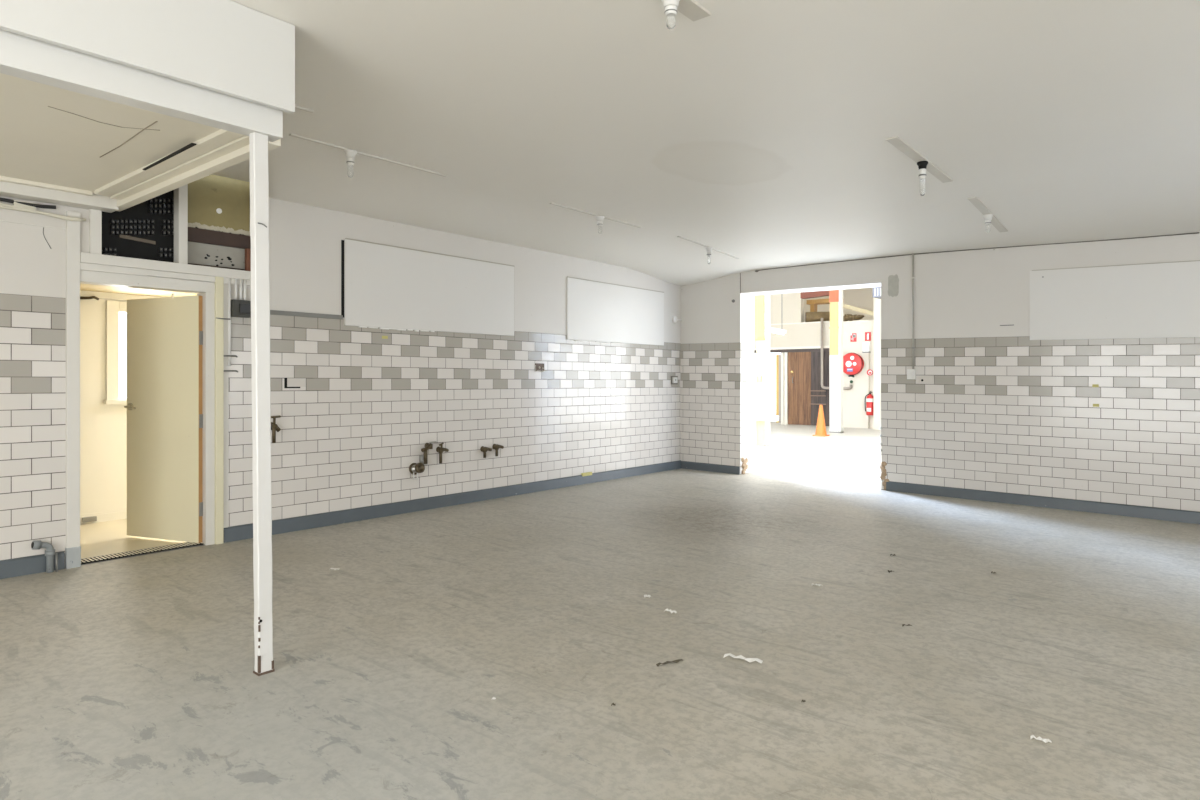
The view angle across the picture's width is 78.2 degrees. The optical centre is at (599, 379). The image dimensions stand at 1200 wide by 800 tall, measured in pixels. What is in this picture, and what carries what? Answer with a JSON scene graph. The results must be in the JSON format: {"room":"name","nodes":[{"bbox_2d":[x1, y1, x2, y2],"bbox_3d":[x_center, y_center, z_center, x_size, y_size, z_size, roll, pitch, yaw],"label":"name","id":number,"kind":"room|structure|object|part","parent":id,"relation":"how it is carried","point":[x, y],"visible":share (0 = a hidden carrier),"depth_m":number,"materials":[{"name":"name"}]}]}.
{"room":"empty commercial kitchen","nodes":[
{"label":"empty commercial kitchen","id":0,"kind":"room"},
{"bbox_2d":[80,299,126,514],"bbox_3d":[-5.258,0.026,6.284,0.250,2.600,6.000,0,0,40],"label":"wall","id":1,"kind":"structure","parent":0,"point":[103,427],"depth_m":6.83,"materials":[{"name":"beige paint"}]},
{"bbox_2d":[82,516,96,522],"bbox_3d":[-4.666,1.274,6.750,0.030,0.045,0.109,0,0,40],"label":"outlet","id":2,"kind":"object","parent":1,"relation":"attached to","point":[92,518],"visible":1,"depth_m":6.74,"materials":[{"name":"plastic"}]},
{"bbox_2d":[80,296,98,299],"bbox_3d":[-4.659,-0.750,6.745,0.050,0.037,0.151,0,0,40],"label":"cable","id":3,"kind":"object","parent":1,"relation":"attached to","point":[90,297],"visible":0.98,"depth_m":6.74,"materials":[{"name":"brown plastic"}]},
{"bbox_2d":[80,509,126,524],"bbox_3d":[-5.154,1.276,6.198,0.020,0.100,6.000,0,0,40],"label":"baseboard","id":4,"kind":"structure","parent":1,"relation":"attached to","point":[117,514],"depth_m":6.87,"materials":[{"name":"beige paint"}]},
{"bbox_2d":[103,300,126,403],"bbox_3d":[-4.399,-0.258,7.113,0.120,0.967,0.660,0,0,40],"label":"window","id":5,"kind":"structure","parent":1,"relation":"in","point":[113,308],"depth_m":6.90,"materials":[{"name":"beige paint"}]},
{"bbox_3d":[-4.399,0.206,7.113,0.120,0.040,0.660,0,0,40],"label":"sill","id":6,"kind":"part","parent":5,"relation":"part of","materials":[{"name":"beige paint"}]},
{"bbox_2d":[80,290,162,300],"bbox_3d":[-5.150,-0.784,6.195,0.030,0.060,6.000,0,0,40],"label":"ceiling","id":7,"kind":"structure","parent":1,"relation":"attached to","point":[101,295],"depth_m":6.90,"materials":[{"name":"beige paint"}]},
{"bbox_2d":[80,519,183,558],"bbox_3d":[-4.485,1.314,5.646,1.794,0.001,6.000,0,0,40],"label":"floor","id":8,"kind":"structure","parent":0,"point":[107,537],"depth_m":6.05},
{"bbox_2d":[81,542,204,564],"bbox_3d":[-3.438,1.319,5.596,0.145,0.054,0.905,0,0,40],"label":"drain grate","id":9,"kind":"object","parent":8,"relation":"on","point":[159,549],"visible":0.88,"depth_m":5.54,"materials":[{"name":"grey metal"}]},
{"bbox_2d":[80,283,196,296],"bbox_3d":[-4.624,-0.839,5.761,1.894,0.050,6.200,0,0,40],"label":"ceiling","id":10,"kind":"structure","parent":0,"point":[85,287],"depth_m":6.79,"materials":[{"name":"white paint"}]},
{"bbox_2d":[0,196,680,560],"bbox_3d":[-2.884,-0.294,6.264,0.150,3.360,12.791,0,0,40],"label":"wall","id":11,"kind":"structure","parent":0,"point":[368,406],"depth_m":6.97,"materials":[{"name":"tile"}]},
{"bbox_2d":[0,551,64,578],"bbox_3d":[-5.302,1.252,3.199,0.026,0.130,4.985,0,0,40],"label":"baseboard","id":12,"kind":"structure","parent":11,"relation":"attached to","point":[16,567],"depth_m":4.95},
{"bbox_2d":[0,220,65,229],"bbox_3d":[-5.302,-1.050,3.208,0.010,0.008,5.000,0,0,40],"label":"trim","id":13,"kind":"structure","parent":11,"relation":"attached to","point":[0,220],"depth_m":4.99,"materials":[{"name":"paint"}]},
{"bbox_2d":[0,197,85,220],"bbox_3d":[-5.121,-1.155,3.384,0.056,0.102,4.702,0,0,40],"label":"cable bundle","id":14,"kind":"object","parent":11,"relation":"attached to","point":[24,206],"visible":1,"depth_m":4.96,"materials":[{"name":"white plastic"}]},
{"bbox_2d":[65,211,80,568],"bbox_3d":[-3.736,0.076,5.203,0.186,2.500,0.085,0,0,40],"label":"trim","id":15,"kind":"structure","parent":11,"relation":"attached to","point":[73,548],"depth_m":5.15,"materials":[{"name":"paint"}]},
{"bbox_2d":[124,294,202,542],"bbox_3d":[-3.553,0.298,5.987,0.834,1.985,0.102,0,0,21],"label":"door","id":16,"kind":"structure","parent":11,"relation":"in","point":[164,406],"depth_m":5.97,"materials":[{"name":"paint"}]},
{"bbox_3d":[-3.883,0.221,6.090,0.066,0.090,0.186,0,0,-43],"label":"handle","id":17,"kind":"part","parent":16,"relation":"part of","materials":[{"name":"gold metal"}]},
{"bbox_2d":[80,184,250,279],"bbox_3d":[-3.301,-1.249,5.722,0.195,0.850,1.275,0,0,40],"label":"trim","id":18,"kind":"structure","parent":11,"relation":"attached to","point":[95,256],"depth_m":5.69,"materials":[{"name":"paint"}]},
{"bbox_2d":[102,190,173,262],"bbox_3d":[-3.524,-1.309,5.549,0.062,0.890,0.674,0,0,40],"label":"switchboard","id":19,"kind":"object","parent":18,"relation":"on","point":[144,230],"visible":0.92,"depth_m":5.61,"materials":[{"name":"black metal"}]},
{"bbox_2d":[188,263,244,270],"bbox_3d":[-3.102,-0.908,5.983,0.028,0.032,0.440,0,0,38],"label":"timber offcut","id":20,"kind":"object","parent":18,"relation":"on","point":[188,263],"visible":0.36,"depth_m":5.98,"materials":[{"name":"grey wood"}]},
{"bbox_2d":[188,174,250,268],"bbox_3d":[-3.110,-1.309,6.033,0.055,0.890,0.578,0,0,40],"label":"board","id":21,"kind":"object","parent":18,"relation":"on","point":[217,203],"visible":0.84,"depth_m":6.03,"materials":[{"name":"beige wood"}]},
{"bbox_3d":[-3.114,-1.154,6.028,0.055,0.110,0.565,0,0,40],"label":"rail","id":22,"kind":"part","parent":21,"relation":"part of","materials":[{"name":"brown wood"}]},
{"bbox_2d":[245,248,250,270],"bbox_3d":[-2.927,-0.995,6.172,0.040,0.198,0.065,0,0,40],"label":"block","id":23,"kind":"object","parent":18,"relation":"on","point":[247,251],"visible":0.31,"depth_m":6.14,"materials":[{"name":"red wood"}]},
{"bbox_2d":[80,263,250,292],"bbox_3d":[-3.270,-0.759,5.684,0.063,0.130,1.255,0,0,40],"label":"trim","id":24,"kind":"structure","parent":11,"relation":"attached to","point":[89,273],"depth_m":5.51,"materials":[{"name":"paint"}]},
{"bbox_2d":[205,277,227,544],"bbox_3d":[-3.070,0.231,5.920,0.070,2.190,0.177,0,0,40],"label":"trim","id":25,"kind":"structure","parent":11,"relation":"attached to","point":[216,304],"depth_m":5.89,"materials":[{"name":"paint"}]},
{"bbox_2d":[228,278,230,365],"bbox_3d":[-2.999,-0.469,5.978,0.022,0.711,0.022,0,0,40],"label":"conduit","id":26,"kind":"object","parent":11,"relation":"attached to","point":[229,279],"visible":1,"depth_m":5.97,"materials":[{"name":"white plastic"}]},
{"bbox_2d":[231,278,250,317],"bbox_3d":[-2.932,-0.668,6.028,0.075,0.311,0.142,0,0,40],"label":"junction box","id":27,"kind":"object","parent":11,"relation":"attached to","point":[241,308],"visible":1,"depth_m":6.00,"materials":[{"name":"metal"}]},
{"bbox_2d":[271,415,280,442],"bbox_3d":[-2.749,0.414,6.228,0.107,0.228,0.112,0,0,40],"label":"tap","id":28,"kind":"object","parent":11,"relation":"attached to","point":[274,427],"visible":0.87,"depth_m":6.20,"materials":[{"name":"gold metal"}]},
{"bbox_3d":[-2.737,0.453,6.200,0.031,0.151,0.054,0,0,-27],"label":"spout","id":29,"kind":"part","parent":28,"relation":"part of","materials":[{"name":"gold metal"}]},
{"bbox_3d":[-2.741,0.345,6.216,0.021,0.090,0.104,0,0,40],"label":"tee handle","id":30,"kind":"part","parent":28,"relation":"part of","materials":[{"name":"gold metal"}]},
{"bbox_2d":[284,378,305,387],"bbox_3d":[-2.650,0.026,6.423,0.012,0.091,0.191,0,0,40],"label":"tile","id":31,"kind":"object","parent":11,"relation":"attached to","point":[288,382],"depth_m":6.41,"materials":[{"name":"tile"}]},
{"bbox_2d":[270,310,342,318],"bbox_3d":[-2.611,-0.574,6.466,0.014,0.038,0.790,0,0,40],"label":"trim","id":32,"kind":"structure","parent":11,"relation":"attached to","point":[272,312],"depth_m":6.48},
{"bbox_2d":[409,463,424,479],"bbox_3d":[-1.820,0.904,7.346,0.140,0.170,0.119,0,0,40],"label":"pipe stub","id":33,"kind":"object","parent":11,"relation":"attached to","point":[414,468],"visible":1,"depth_m":7.33,"materials":[{"name":"silver metal"}]},
{"bbox_2d":[341,238,514,335],"bbox_3d":[-1.671,-0.895,7.598,0.028,0.817,2.170,0,0,40],"label":"board","id":34,"kind":"object","parent":11,"relation":"attached to","point":[383,286],"visible":1,"depth_m":7.45,"materials":[{"name":"paint"}]},
{"bbox_2d":[420,441,435,463],"bbox_3d":[-1.744,0.733,7.465,0.084,0.222,0.196,0,0,40],"label":"pipe stub","id":35,"kind":"object","parent":11,"relation":"attached to","point":[423,458],"visible":0.98,"depth_m":7.42,"materials":[{"name":"gold metal"}]},
{"bbox_2d":[436,443,448,462],"bbox_3d":[-1.622,0.749,7.615,0.080,0.212,0.114,0,0,40],"label":"pipe stub","id":36,"kind":"object","parent":11,"relation":"attached to","point":[440,450],"visible":1,"depth_m":7.57,"materials":[{"name":"gold metal"}]},
{"bbox_2d":[224,460,680,542],"bbox_3d":[-0.905,1.264,8.527,0.026,0.144,6.681,0,0,40],"label":"baseboard","id":37,"kind":"structure","parent":11,"relation":"attached to","point":[241,532],"depth_m":7.50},
{"bbox_2d":[581,472,591,475],"bbox_3d":[-0.168,1.200,9.417,0.026,0.042,0.190,0,0,40],"label":"scrap","id":38,"kind":"object","parent":37,"relation":"on","point":[586,473],"visible":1,"depth_m":9.41,"materials":[{"name":"yellow paper"}]},
{"bbox_2d":[480,446,491,457],"bbox_3d":[-1.242,0.785,8.076,0.080,0.124,0.114,0,0,40],"label":"pipe stub","id":39,"kind":"object","parent":11,"relation":"attached to","point":[483,449],"visible":1,"depth_m":8.03,"materials":[{"name":"gold metal"}]},
{"bbox_2d":[492,444,503,455],"bbox_3d":[-1.130,0.776,8.212,0.080,0.136,0.114,0,0,40],"label":"pipe stub","id":40,"kind":"object","parent":11,"relation":"attached to","point":[496,447],"visible":1,"depth_m":8.17,"materials":[{"name":"gold metal"}]},
{"bbox_2d":[535,363,544,371],"bbox_3d":[-0.712,-0.147,8.765,0.021,0.101,0.173,0,0,40],"label":"socket","id":41,"kind":"object","parent":11,"relation":"attached to","point":[538,366],"visible":1,"depth_m":8.76,"materials":[{"name":"grey plastic"}]},
{"bbox_2d":[567,277,663,344],"bbox_3d":[0.261,-0.884,9.942,0.024,0.793,2.098,0,0,40],"label":"board","id":42,"kind":"object","parent":11,"relation":"attached to","point":[597,311],"visible":1,"depth_m":9.83,"materials":[{"name":"paint"}]},
{"bbox_2d":[671,376,677,383],"bbox_3d":[1.114,0.003,10.960,0.042,0.125,0.170,0,0,40],"label":"box","id":43,"kind":"object","parent":11,"relation":"attached to","point":[674,379],"visible":1,"depth_m":10.93,"materials":[{"name":"white plastic"}]},
{"bbox_2d":[672,316,681,322],"bbox_3d":[1.175,-0.898,11.029,0.050,0.100,0.310,0,0,40],"label":"round box","id":44,"kind":"object","parent":11,"relation":"attached to","point":[674,318],"visible":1,"depth_m":10.92,"materials":[{"name":"white plastic"}]},
{"bbox_2d":[0,414,1199,799],"bbox_3d":[2.931,1.379,12.413,16.720,0.151,29.720,0,0,40],"label":"floor","id":45,"kind":"structure","parent":0,"point":[131,678],"depth_m":3.68,"materials":[{"name":"concrete"}]},
{"bbox_2d":[31,540,57,572],"bbox_3d":[-3.762,1.197,5.004,0.060,0.240,0.143,0,0,40],"label":"pipe","id":46,"kind":"object","parent":45,"relation":"on","point":[37,544],"visible":1,"depth_m":5.01,"materials":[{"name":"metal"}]},
{"bbox_2d":[249,132,274,675],"bbox_3d":[-1.550,0.111,3.397,0.088,2.479,0.087,0,0,40],"label":"timber post","id":47,"kind":"object","parent":45,"relation":"on","point":[258,143],"visible":1,"depth_m":3.38,"materials":[{"name":"paint"}]},
{"bbox_2d":[656,659,682,666],"bbox_3d":[0.338,1.364,3.570,0.150,0.012,0.026,0,0,-26],"label":"dry twig","id":48,"kind":"object","parent":45,"relation":"on","point":[678,660],"visible":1,"depth_m":3.57,"materials":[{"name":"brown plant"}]},
{"bbox_2d":[723,653,762,662],"bbox_3d":[0.701,1.365,3.623,0.191,0.018,0.046,0,0,29],"label":"paper scrap","id":49,"kind":"object","parent":45,"relation":"on","point":[730,654],"visible":1,"depth_m":3.61,"materials":[{"name":"white paper"}]},
{"bbox_2d":[755,295,769,445],"bbox_3d":[3.248,-1.024,14.900,0.301,4.700,0.260,0,0,40],"label":"column","id":50,"kind":"structure","parent":45,"relation":"on","point":[762,302],"depth_m":14.82,"materials":[{"name":"paint"}]},
{"bbox_3d":[3.199,-0.020,14.837,0.100,0.120,0.040,0,0,40],"label":"plate","id":51,"kind":"part","parent":50,"relation":"part of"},
{"bbox_2d":[759,363,763,368],"bbox_3d":[3.232,-0.271,14.785,0.080,0.120,0.060,0,0,40],"label":"switch","id":52,"kind":"object","parent":50,"relation":"attached to","point":[761,365],"depth_m":14.77,"materials":[{"name":"white plastic"}]},
{"bbox_2d":[755,415,778,445],"bbox_3d":[3.244,1.013,14.689,0.610,0.627,0.148,0,0,40],"label":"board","id":53,"kind":"object","parent":45,"relation":"on","point":[757,417],"visible":0.4,"depth_m":14.59,"materials":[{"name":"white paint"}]},
{"bbox_2d":[812,405,829,436],"bbox_3d":[5.233,0.959,17.489,0.300,0.735,0.300,0,0,40],"label":"traffic cone","id":54,"kind":"object","parent":45,"relation":"on","point":[820,428],"visible":1,"depth_m":17.42,"materials":[{"name":"orange plastic"}]},
{"bbox_2d":[829,290,843,432],"bbox_3d":[5.925,-1.024,18.539,0.284,4.700,0.280,0,0,40],"label":"column","id":55,"kind":"structure","parent":45,"relation":"on","point":[835,296],"depth_m":18.46,"materials":[{"name":"white paint"}]},
{"bbox_2d":[800,290,828,298],"bbox_3d":[5.596,-2.240,19.083,0.195,0.209,0.946,0,0,-38],"label":"roof beam","id":56,"kind":"structure","parent":55,"relation":"attached to","point":[803,295],"depth_m":19.05,"materials":[{"name":"red wood"}]},
{"bbox_2d":[836,362,838,372],"bbox_3d":[5.917,-0.314,18.403,0.080,0.260,0.060,0,0,40],"label":"switch","id":57,"kind":"object","parent":55,"relation":"attached to","point":[837,363],"depth_m":18.37,"materials":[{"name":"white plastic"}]},
{"bbox_2d":[1030,735,1051,742],"bbox_3d":[1.700,1.387,2.849,0.072,0.012,0.027,0,0,40],"label":"paper scrap","id":58,"kind":"object","parent":45,"relation":"on","point":[1031,736],"visible":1,"depth_m":2.84,"materials":[{"name":"white paper"}]},
{"bbox_2d":[213,0,1199,285],"bbox_3d":[0.566,-1.532,3.385,8.876,0.227,12.781,0,0,40],"label":"ceiling","id":59,"kind":"structure","parent":0,"point":[755,132],"depth_m":4.68,"materials":[{"name":"paint"}]},
{"bbox_2d":[0,0,294,212],"bbox_3d":[-4.088,-1.386,2.430,2.860,0.516,5.305,0,0,40],"label":"bulkhead","id":60,"kind":"object","parent":59,"relation":"attached to","point":[110,106],"visible":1,"depth_m":3.29,"materials":[{"name":"paint"}]},
{"bbox_3d":[-3.055,-1.443,1.459,0.030,0.402,5.122,0,0,40],"label":"fascia panel","id":61,"kind":"part","parent":60,"relation":"part of","materials":[{"name":"paint"}]},
{"bbox_2d":[295,105,312,112],"bbox_3d":[-1.947,-1.641,4.279,0.020,0.018,0.602,0,0,40],"label":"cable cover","id":62,"kind":"object","parent":59,"relation":"attached to","point":[296,106],"visible":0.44,"depth_m":4.46,"materials":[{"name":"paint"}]},
{"bbox_2d":[289,133,446,177],"bbox_3d":[-1.658,-1.549,5.440,0.092,0.202,1.300,0,0,40],"label":"ceiling light","id":63,"kind":"object","parent":59,"relation":"hanging from","point":[350,154],"visible":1,"depth_m":5.27,"materials":[{"name":"paint"}]},
{"bbox_3d":[-1.786,-1.494,5.286,0.040,0.092,0.039,0,0,40],"label":"bulb","id":64,"kind":"part","parent":63,"relation":"part of","materials":[{"name":"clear glass"}]},
{"bbox_2d":[549,203,640,233],"bbox_3d":[-0.013,-1.559,7.398,0.092,0.182,1.400,0,0,40],"label":"ceiling light","id":65,"kind":"object","parent":59,"relation":"hanging from","point":[599,218],"visible":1,"depth_m":7.39,"materials":[{"name":"paint"}]},
{"bbox_3d":[0.000,-1.508,7.413,0.040,0.079,0.039,0,0,40],"label":"bulb","id":66,"kind":"part","parent":65,"relation":"part of","materials":[{"name":"clear glass"}]},
{"bbox_2d":[661,0,710,29],"bbox_3d":[0.319,-1.574,3.169,0.100,0.152,0.450,0,0,40],"label":"ceiling light","id":67,"kind":"object","parent":59,"relation":"hanging from","point":[691,9],"visible":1,"depth_m":3.21,"materials":[{"name":"paint"}]},
{"bbox_3d":[0.303,-1.528,3.150,0.040,0.059,0.039,0,0,40],"label":"bulb","id":68,"kind":"part","parent":67,"relation":"part of","materials":[{"name":"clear glass"}]},
{"bbox_2d":[677,236,738,263],"bbox_3d":[1.335,-1.523,8.958,0.092,0.244,1.390,0,0,40],"label":"ceiling light","id":69,"kind":"object","parent":59,"relation":"hanging from","point":[708,249],"visible":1,"depth_m":8.92,"materials":[{"name":"paint"}]},
{"bbox_2d":[886,136,952,195],"bbox_3d":[2.424,-1.516,5.551,0.085,0.267,1.400,0,0,40],"label":"ceiling light","id":70,"kind":"object","parent":59,"relation":"hanging from","point":[923,164],"visible":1,"depth_m":5.53,"materials":[{"name":"paint"}]},
{"bbox_3d":[2.424,-1.449,5.551,0.040,0.132,0.039,0,0,40],"label":"bulb","id":71,"kind":"part","parent":70,"relation":"part of","materials":[{"name":"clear glass"}]},
{"bbox_2d":[967,197,1007,232],"bbox_3d":[3.728,-1.518,7.079,0.092,0.224,1.320,0,0,40],"label":"ceiling light","id":72,"kind":"object","parent":59,"relation":"hanging from","point":[989,218],"visible":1,"depth_m":7.02,"materials":[{"name":"paint"}]},
{"bbox_3d":[3.702,-1.445,7.048,0.040,0.079,0.039,0,0,40],"label":"bulb","id":73,"kind":"part","parent":72,"relation":"part of","materials":[{"name":"clear glass"}]},
{"bbox_2d":[755,292,872,428],"bbox_3d":[4.904,-1.249,22.402,7.048,5.250,0.200,0,0,40],"label":"wall","id":74,"kind":"structure","parent":0,"point":[787,307],"depth_m":20.95,"materials":[{"name":"paint"}]},
{"bbox_2d":[776,355,780,422],"bbox_3d":[5.590,0.261,22.342,0.193,2.030,0.820,0,0,40],"label":"door","id":75,"kind":"structure","parent":74,"relation":"in","point":[778,357],"depth_m":22.05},
{"bbox_2d":[781,352,789,424],"bbox_3d":[5.487,0.256,21.876,0.210,2.140,0.170,0,0,40],"label":"trim","id":76,"kind":"structure","parent":74,"relation":"attached to","point":[784,355],"depth_m":21.80,"materials":[{"name":"paint"}]},
{"bbox_2d":[755,321,828,352],"bbox_3d":[5.539,-1.244,21.726,2.487,0.860,0.035,0,0,40],"label":"trim","id":77,"kind":"structure","parent":74,"relation":"attached to","point":[802,348],"depth_m":21.50,"materials":[{"name":"paint"}]},
{"bbox_2d":[788,351,828,425],"bbox_3d":[6.013,0.241,21.337,1.261,2.130,0.132,0,0,40],"label":"door","id":78,"kind":"structure","parent":74,"relation":"in","point":[806,394],"depth_m":21.34,"materials":[{"name":"brown wood"}]},
{"bbox_2d":[821,318,851,389],"bbox_3d":[6.636,-0.745,20.740,0.910,2.036,0.076,0,0,40],"label":"pipe","id":79,"kind":"object","parent":74,"relation":"attached to","point":[822,385],"visible":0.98,"depth_m":20.97,"materials":[{"name":"grey metal"}]},
{"bbox_2d":[843,353,863,382],"bbox_3d":[6.953,-0.331,20.400,0.625,0.848,0.240,0,0,40],"label":"hose reel","id":80,"kind":"object","parent":74,"relation":"attached to","point":[853,363],"visible":0.88,"depth_m":20.32,"materials":[{"name":"red plastic"}]},
{"bbox_2d":[850,333,856,341],"bbox_3d":[7.036,-1.180,20.506,0.170,0.240,0.014,0,0,40],"label":"fire sign","id":81,"kind":"object","parent":74,"relation":"attached to","point":[853,336],"visible":1,"depth_m":20.50,"materials":[{"name":"red plastic"}]},
{"bbox_2d":[862,342,870,352],"bbox_3d":[7.300,-0.893,20.232,0.200,0.290,0.101,0,0,40],"label":"wall box","id":82,"kind":"object","parent":74,"relation":"attached to","point":[866,345],"visible":1,"depth_m":20.19,"materials":[{"name":"white plastic"}]},
{"bbox_2d":[865,332,870,340],"bbox_3d":[7.346,-1.193,20.250,0.160,0.240,0.014,0,0,40],"label":"fire sign","id":83,"kind":"object","parent":74,"relation":"attached to","point":[867,334],"visible":1,"depth_m":20.25,"materials":[{"name":"red plastic"}]},
{"bbox_2d":[865,391,872,414],"bbox_3d":[7.364,0.623,20.086,0.255,0.668,0.221,0,0,-21],"label":"fire extinguisher","id":84,"kind":"object","parent":74,"relation":"attached to","point":[869,399],"visible":0.94,"depth_m":20.00,"materials":[{"name":"red metal"}]},
{"bbox_2d":[868,353,869,427],"bbox_3d":[7.358,0.299,20.209,0.032,2.114,0.032,0,0,40],"label":"conduit","id":85,"kind":"object","parent":74,"relation":"attached to","point":[868,353],"visible":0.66,"depth_m":20.20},
{"bbox_2d":[867,369,872,375],"bbox_3d":[7.380,-0.205,20.172,0.170,0.170,0.068,0,0,40],"label":"fire sign","id":86,"kind":"object","parent":74,"relation":"attached to","point":[869,372],"visible":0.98,"depth_m":20.15,"materials":[{"name":"red plastic"}]},
{"bbox_2d":[804,287,872,321],"bbox_3d":[9.691,-1.249,25.972,5.487,5.250,0.200,0,0,40],"label":"wall","id":87,"kind":"structure","parent":0,"point":[862,298],"depth_m":26.35,"materials":[{"name":"paint"}]},
{"bbox_2d":[873,298,880,429],"bbox_3d":[9.999,-1.199,17.971,6.452,5.350,0.550,0,0,40],"label":"wall","id":88,"kind":"structure","parent":0,"point":[876,302],"depth_m":19.76,"materials":[{"name":"paint"}]},
{"bbox_2d":[843,303,872,315],"bbox_3d":[7.109,-1.934,20.324,0.925,0.423,0.200,0,0,40],"label":"beam","id":89,"kind":"structure","parent":88,"relation":"attached to","point":[845,306],"depth_m":20.24,"materials":[{"name":"beige wood"}]},
{"bbox_2d":[681,232,1199,511],"bbox_3d":[4.747,-0.130,8.451,8.836,3.288,0.443,0,0,40],"label":"wall","id":90,"kind":"structure","parent":0,"point":[1004,410],"depth_m":8.46,"materials":[{"name":"tile"}]},
{"bbox_2d":[681,461,739,474],"bbox_3d":[1.598,1.283,10.778,0.980,0.134,0.026,0,0,40],"label":"baseboard","id":91,"kind":"structure","parent":90,"relation":"attached to","point":[684,464],"depth_m":10.75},
{"bbox_2d":[907,254,915,378],"bbox_3d":[3.777,-0.779,8.961,0.093,1.542,0.054,0,0,40],"label":"conduit pipe","id":92,"kind":"object","parent":90,"relation":"attached to","point":[911,373],"visible":0.97,"depth_m":8.95,"materials":[{"name":"white plastic"}]},
{"bbox_2d":[918,376,933,382],"bbox_3d":[3.918,-0.009,8.872,0.178,0.086,0.012,0,0,40],"label":"blank plate","id":93,"kind":"object","parent":90,"relation":"attached to","point":[921,379],"visible":1,"depth_m":8.87,"materials":[{"name":"white plastic"}]},
{"bbox_2d":[886,481,1199,523],"bbox_3d":[5.787,1.360,7.321,5.792,0.209,0.026,0,0,40],"label":"baseboard","id":94,"kind":"structure","parent":90,"relation":"attached to","point":[1184,516],"depth_m":8.02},
{"bbox_2d":[1030,260,1199,339],"bbox_3d":[5.849,-0.807,7.272,2.834,0.812,0.025,0,0,40],"label":"board","id":95,"kind":"object","parent":90,"relation":"attached to","point":[1162,299],"visible":1,"depth_m":7.67,"materials":[{"name":"paint"}]},
{"bbox_3d":[5.884,-3.524,18.521,13.900,0.100,16.539,0,0,40],"label":"ceiling","id":96,"kind":"structure","parent":0,"visible":0},
{"bbox_2d":[770,328,785,334],"bbox_3d":[4.118,-2.268,17.424,0.537,2.432,0.120,0,0,40],"label":"strip light","id":97,"kind":"object","parent":96,"relation":"hanging from","point":[772,330],"visible":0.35,"depth_m":17.31,"materials":[{"name":"white plastic"}]},
{"bbox_2d":[873,287,880,298],"bbox_3d":[6.458,-2.686,16.965,0.259,1.597,0.410,0,0,40],"label":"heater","id":98,"kind":"object","parent":96,"relation":"hanging from","point":[876,290],"visible":0.41,"depth_m":16.84,"materials":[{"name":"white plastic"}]},
{"bbox_3d":[7.468,-1.616,21.713,2.217,0.085,2.000,0,0,40],"label":"floor","id":99,"kind":"structure","parent":0,"visible":0},
{"bbox_2d":[805,312,829,321],"bbox_3d":[6.324,-1.829,21.486,0.664,0.310,0.310,0,0,12],"label":"roll","id":100,"kind":"object","parent":99,"relation":"on","point":[809,316],"visible":0.92,"depth_m":21.36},
{"bbox_2d":[806,298,843,311],"bbox_3d":[6.731,-2.036,22.100,1.017,0.753,0.340,0,0,40],"label":"plank","id":101,"kind":"object","parent":99,"relation":"on","point":[813,304],"visible":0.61,"depth_m":22.17,"materials":[{"name":"orange wood"}]},
{"bbox_2d":[843,314,863,320],"bbox_3d":[7.127,-1.751,20.824,0.670,0.234,0.230,0,0,40],"label":"heap","id":102,"kind":"object","parent":99,"relation":"on","point":[849,317],"visible":0.92,"depth_m":20.78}
]}

